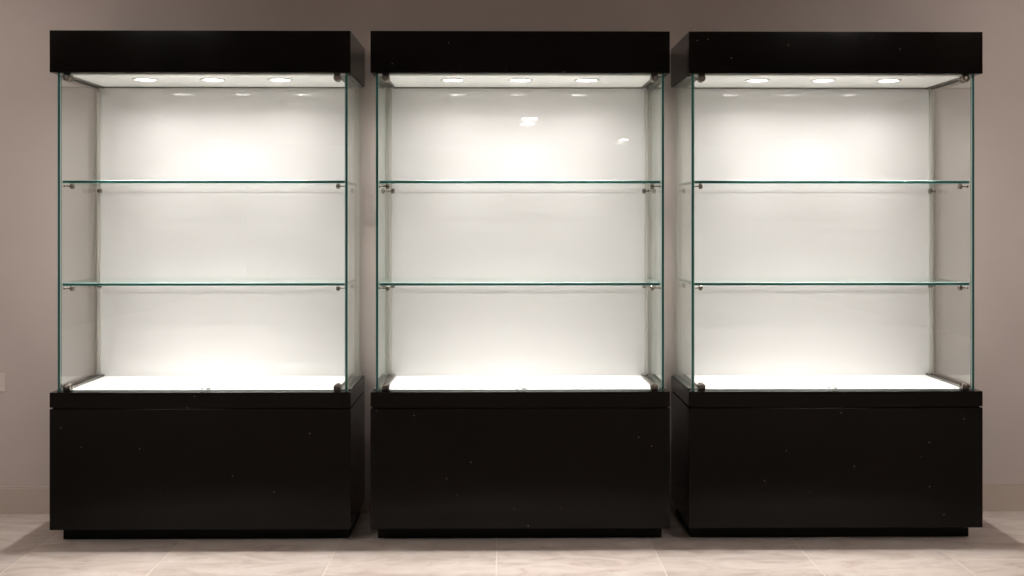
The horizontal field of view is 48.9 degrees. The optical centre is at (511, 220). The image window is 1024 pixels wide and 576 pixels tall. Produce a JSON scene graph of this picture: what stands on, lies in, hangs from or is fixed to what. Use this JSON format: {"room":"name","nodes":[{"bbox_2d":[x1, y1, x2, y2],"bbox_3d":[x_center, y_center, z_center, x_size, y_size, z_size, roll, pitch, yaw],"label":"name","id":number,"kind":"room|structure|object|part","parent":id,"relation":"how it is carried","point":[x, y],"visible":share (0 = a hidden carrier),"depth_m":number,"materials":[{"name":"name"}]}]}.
{"room":"shop","nodes":[
{"label":"shop","id":0,"kind":"room"},
{"bbox_2d":[0,0,1023,485],"bbox_3d":[-0.053,-0.133,5.060,10.400,2.850,0.120,0,0,-1],"label":"wall","id":1,"kind":"structure","parent":0,"point":[28,89],"depth_m":5.00,"materials":[{"name":"beige paint"}]},
{"bbox_2d":[0,373,5,391],"bbox_3d":[-2.280,0.714,4.971,0.085,0.080,0.011,0,0,-1],"label":"wall plate","id":2,"kind":"object","parent":1,"relation":"attached to","point":[2,375],"visible":1,"depth_m":4.97,"materials":[{"name":"beige plastic"}]},
{"bbox_2d":[0,484,1023,513],"bbox_3d":[-0.052,1.233,4.992,10.400,0.120,0.015,0,0,-1],"label":"baseboard","id":3,"kind":"structure","parent":1,"relation":"attached to","point":[996,497],"depth_m":4.97,"materials":[{"name":"paint"}]},
{"bbox_2d":[0,511,1023,575],"bbox_3d":[0.047,1.323,-4.500,10.400,0.060,19.000,0,0,-1],"label":"floor","id":4,"kind":"structure","parent":0,"point":[28,546],"depth_m":4.35,"materials":[{"name":"beige tile"}]},
{"bbox_2d":[50,30,364,538],"bbox_3d":[-1.246,0.266,4.727,1.198,2.052,0.480,0,0,-1],"label":"display case","id":5,"kind":"object","parent":4,"relation":"on","point":[225,399],"visible":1,"depth_m":4.87,"materials":[{"name":"black wood"}]},
{"bbox_3d":[-1.823,0.046,4.732,0.011,1.275,0.422,0,0,-1],"label":"pane","id":6,"kind":"part","parent":5,"relation":"part of","materials":[{"name":"clear glass"}]},
{"bbox_3d":[-1.813,-0.586,4.743,0.052,0.011,0.395,0,0,-1],"label":"rail","id":7,"kind":"part","parent":5,"relation":"part of","materials":[{"name":"grey metal"}]},
{"bbox_3d":[-1.813,0.678,4.743,0.052,0.011,0.395,0,0,-1],"label":"rail","id":8,"kind":"part","parent":5,"relation":"part of","materials":[{"name":"grey metal"}]},
{"bbox_2d":[132,78,158,81],"bbox_3d":[-1.522,-0.587,4.674,0.106,0.004,0.106,0,0,-1],"label":"recessed light","id":9,"kind":"object","parent":5,"relation":"on","point":[133,79],"depth_m":4.68,"materials":[{"name":"white"}]},
{"bbox_3d":[-1.244,0.046,4.533,1.140,1.269,0.008,0,0,-1],"label":"glass door","id":10,"kind":"part","parent":5,"relation":"part of","materials":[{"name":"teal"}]},
{"bbox_2d":[63,278,344,285],"bbox_3d":[-1.246,0.256,4.737,1.137,0.012,0.388,0,0,-1],"label":"glass shelf","id":11,"kind":"object","parent":5,"relation":"attached to","point":[97,281],"depth_m":4.57,"materials":[{"name":"teal"}]},
{"bbox_2d":[63,180,344,185],"bbox_3d":[-1.246,-0.158,4.737,1.137,0.012,0.388,0,0,-1],"label":"glass shelf","id":12,"kind":"object","parent":5,"relation":"attached to","point":[72,182],"depth_m":4.55,"materials":[{"name":"teal"}]},
{"bbox_3d":[-1.246,0.682,4.740,1.080,0.003,0.413,0,0,-1],"label":"deck panel","id":13,"kind":"part","parent":5,"relation":"part of","materials":[{"name":"white laminate"}]},
{"bbox_2d":[200,78,225,81],"bbox_3d":[-1.242,-0.587,4.677,0.106,0.004,0.106,0,0,-1],"label":"recessed light","id":14,"kind":"object","parent":5,"relation":"on","point":[201,79],"depth_m":4.68,"materials":[{"name":"white"}]},
{"bbox_3d":[-1.248,0.046,4.952,1.142,1.276,0.010,0,0,-1],"label":"panel","id":15,"kind":"part","parent":5,"relation":"part of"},
{"bbox_3d":[-1.248,-0.586,4.942,1.080,0.005,0.009,0,0,-1],"label":"shadow trim","id":16,"kind":"part","parent":5,"relation":"part of","materials":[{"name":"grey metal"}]},
{"bbox_2d":[267,78,292,81],"bbox_3d":[-0.965,-0.587,4.680,0.106,0.004,0.106,0,0,-1],"label":"recessed light","id":17,"kind":"object","parent":5,"relation":"on","point":[268,79],"depth_m":4.68,"materials":[{"name":"white"}]},
{"bbox_3d":[-0.679,0.678,4.755,0.052,0.011,0.395,0,0,-1],"label":"rail","id":18,"kind":"part","parent":5,"relation":"part of","materials":[{"name":"grey metal"}]},
{"bbox_3d":[-0.679,-0.586,4.755,0.052,0.011,0.395,0,0,-1],"label":"rail","id":19,"kind":"part","parent":5,"relation":"part of","materials":[{"name":"grey metal"}]},
{"bbox_3d":[-0.669,0.046,4.744,0.011,1.275,0.422,0,0,-1],"label":"pane","id":20,"kind":"part","parent":5,"relation":"part of","materials":[{"name":"clear glass"}]},
{"bbox_2d":[370,31,669,537],"bbox_3d":[0.031,0.266,4.741,1.198,2.052,0.480,0,0,-1],"label":"display case","id":21,"kind":"object","parent":4,"relation":"on","point":[518,392],"visible":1,"depth_m":4.88,"materials":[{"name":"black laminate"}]},
{"bbox_3d":[-0.546,0.046,4.745,0.011,1.275,0.422,0,0,-1],"label":"pane","id":22,"kind":"part","parent":21,"relation":"part of","materials":[{"name":"clear glass"}]},
{"bbox_3d":[-0.536,-0.586,4.756,0.052,0.011,0.395,0,0,-1],"label":"rail","id":23,"kind":"part","parent":21,"relation":"part of","materials":[{"name":"grey metal"}]},
{"bbox_3d":[-0.536,0.678,4.756,0.052,0.011,0.395,0,0,-1],"label":"rail","id":24,"kind":"part","parent":21,"relation":"part of","materials":[{"name":"grey metal"}]},
{"bbox_2d":[440,78,465,81],"bbox_3d":[-0.246,-0.587,4.688,0.106,0.004,0.106,0,0,-1],"label":"recessed light","id":25,"kind":"object","parent":21,"relation":"on","point":[441,79],"depth_m":4.68,"materials":[{"name":"white"}]},
{"bbox_3d":[0.033,0.046,4.547,1.140,1.269,0.008,0,0,-1],"label":"glass door","id":26,"kind":"part","parent":21,"relation":"part of","materials":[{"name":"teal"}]},
{"bbox_3d":[0.029,-0.586,4.956,1.080,0.005,0.009,0,0,-1],"label":"shadow trim","id":27,"kind":"part","parent":21,"relation":"part of","materials":[{"name":"grey metal"}]},
{"bbox_3d":[0.029,0.046,4.966,1.142,1.276,0.010,0,0,-1],"label":"panel","id":28,"kind":"part","parent":21,"relation":"part of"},
{"bbox_2d":[380,278,659,285],"bbox_3d":[0.031,0.256,4.751,1.137,0.012,0.388,0,0,-1],"label":"glass shelf","id":29,"kind":"object","parent":21,"relation":"attached to","point":[383,281],"depth_m":4.57,"materials":[{"name":"teal"}]},
{"bbox_2d":[380,180,659,185],"bbox_3d":[0.031,-0.158,4.751,1.137,0.012,0.388,0,0,-1],"label":"glass shelf","id":30,"kind":"object","parent":21,"relation":"attached to","point":[382,182],"depth_m":4.56,"materials":[{"name":"teal"}]},
{"bbox_3d":[0.031,0.682,4.753,1.080,0.003,0.413,0,0,-1],"label":"deck panel","id":31,"kind":"part","parent":21,"relation":"part of","materials":[{"name":"white laminate"}]},
{"bbox_2d":[508,78,532,81],"bbox_3d":[0.034,-0.587,4.691,0.106,0.004,0.106,0,0,-1],"label":"recessed light","id":32,"kind":"object","parent":21,"relation":"on","point":[509,79],"depth_m":4.68,"materials":[{"name":"white"}]},
{"bbox_2d":[574,78,598,81],"bbox_3d":[0.312,-0.587,4.694,0.106,0.004,0.106,0,0,-1],"label":"recessed light","id":33,"kind":"object","parent":21,"relation":"on","point":[575,79],"depth_m":4.68,"materials":[{"name":"white"}]},
{"bbox_3d":[0.598,-0.586,4.768,0.052,0.011,0.395,0,0,-1],"label":"rail","id":34,"kind":"part","parent":21,"relation":"part of","materials":[{"name":"grey metal"}]},
{"bbox_3d":[0.598,0.678,4.768,0.052,0.011,0.395,0,0,-1],"label":"rail","id":35,"kind":"part","parent":21,"relation":"part of","materials":[{"name":"grey metal"}]},
{"bbox_3d":[0.608,0.046,4.757,0.011,1.275,0.422,0,0,-1],"label":"pane","id":36,"kind":"part","parent":21,"relation":"part of","materials":[{"name":"clear glass"}]},
{"bbox_2d":[671,31,982,536],"bbox_3d":[1.298,0.266,4.754,1.182,2.052,0.480,0,0,-1],"label":"display case","id":37,"kind":"object","parent":4,"relation":"on","point":[807,399],"visible":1,"depth_m":4.97,"materials":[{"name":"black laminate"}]},
{"bbox_3d":[0.728,0.046,4.759,0.011,1.275,0.422,0,0,-1],"label":"pane","id":38,"kind":"part","parent":37,"relation":"part of","materials":[{"name":"clear glass"}]},
{"bbox_3d":[0.738,0.678,4.769,0.051,0.011,0.395,0,0,-1],"label":"rail","id":39,"kind":"part","parent":37,"relation":"part of","materials":[{"name":"grey metal"}]},
{"bbox_3d":[0.738,-0.586,4.769,0.051,0.011,0.395,0,0,-1],"label":"rail","id":40,"kind":"part","parent":37,"relation":"part of","materials":[{"name":"grey metal"}]},
{"bbox_2d":[744,78,769,82],"bbox_3d":[1.025,-0.587,4.701,0.104,0.004,0.106,0,0,-1],"label":"recessed light","id":41,"kind":"object","parent":37,"relation":"on","point":[753,80],"depth_m":4.68,"materials":[{"name":"white"}]},
{"bbox_3d":[1.295,0.046,4.979,1.127,1.276,0.010,0,0,-1],"label":"panel","id":42,"kind":"part","parent":37,"relation":"part of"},
{"bbox_3d":[1.296,-0.586,4.969,1.066,0.005,0.009,0,0,-1],"label":"shadow trim","id":43,"kind":"part","parent":37,"relation":"part of","materials":[{"name":"grey metal"}]},
{"bbox_2d":[810,79,835,82],"bbox_3d":[1.301,-0.587,4.704,0.104,0.004,0.106,0,0,-1],"label":"recessed light","id":44,"kind":"object","parent":37,"relation":"on","point":[811,80],"depth_m":4.69,"materials":[{"name":"white"}]},
{"bbox_2d":[679,278,968,285],"bbox_3d":[1.298,0.256,4.764,1.122,0.012,0.388,0,0,-1],"label":"glass shelf","id":45,"kind":"object","parent":37,"relation":"attached to","point":[682,281],"depth_m":4.65,"materials":[{"name":"teal"}]},
{"bbox_2d":[679,181,968,186],"bbox_3d":[1.298,-0.158,4.764,1.122,0.012,0.388,0,0,-1],"label":"glass shelf","id":46,"kind":"object","parent":37,"relation":"attached to","point":[681,183],"depth_m":4.58,"materials":[{"name":"teal"}]},
{"bbox_3d":[1.298,0.682,4.766,1.066,0.003,0.413,0,0,-1],"label":"deck panel","id":47,"kind":"part","parent":37,"relation":"part of","materials":[{"name":"white laminate"}]},
{"bbox_2d":[876,79,901,82],"bbox_3d":[1.576,-0.587,4.707,0.104,0.004,0.106,0,0,-1],"label":"recessed light","id":48,"kind":"object","parent":37,"relation":"on","point":[877,80],"depth_m":4.69,"materials":[{"name":"white"}]},
{"bbox_3d":[1.857,-0.586,4.781,0.051,0.011,0.395,0,0,-1],"label":"rail","id":49,"kind":"part","parent":37,"relation":"part of","materials":[{"name":"grey metal"}]},
{"bbox_3d":[1.857,0.678,4.781,0.051,0.011,0.395,0,0,-1],"label":"rail","id":50,"kind":"part","parent":37,"relation":"part of","materials":[{"name":"grey metal"}]},
{"bbox_3d":[1.867,0.046,4.771,0.011,1.275,0.422,0,0,-1],"label":"pane","id":51,"kind":"part","parent":37,"relation":"part of","materials":[{"name":"clear glass"}]},
{"bbox_3d":[1.300,0.046,4.560,1.125,1.269,0.008,0,0,-1],"label":"glass door","id":52,"kind":"part","parent":37,"relation":"part of","materials":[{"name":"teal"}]}
]}

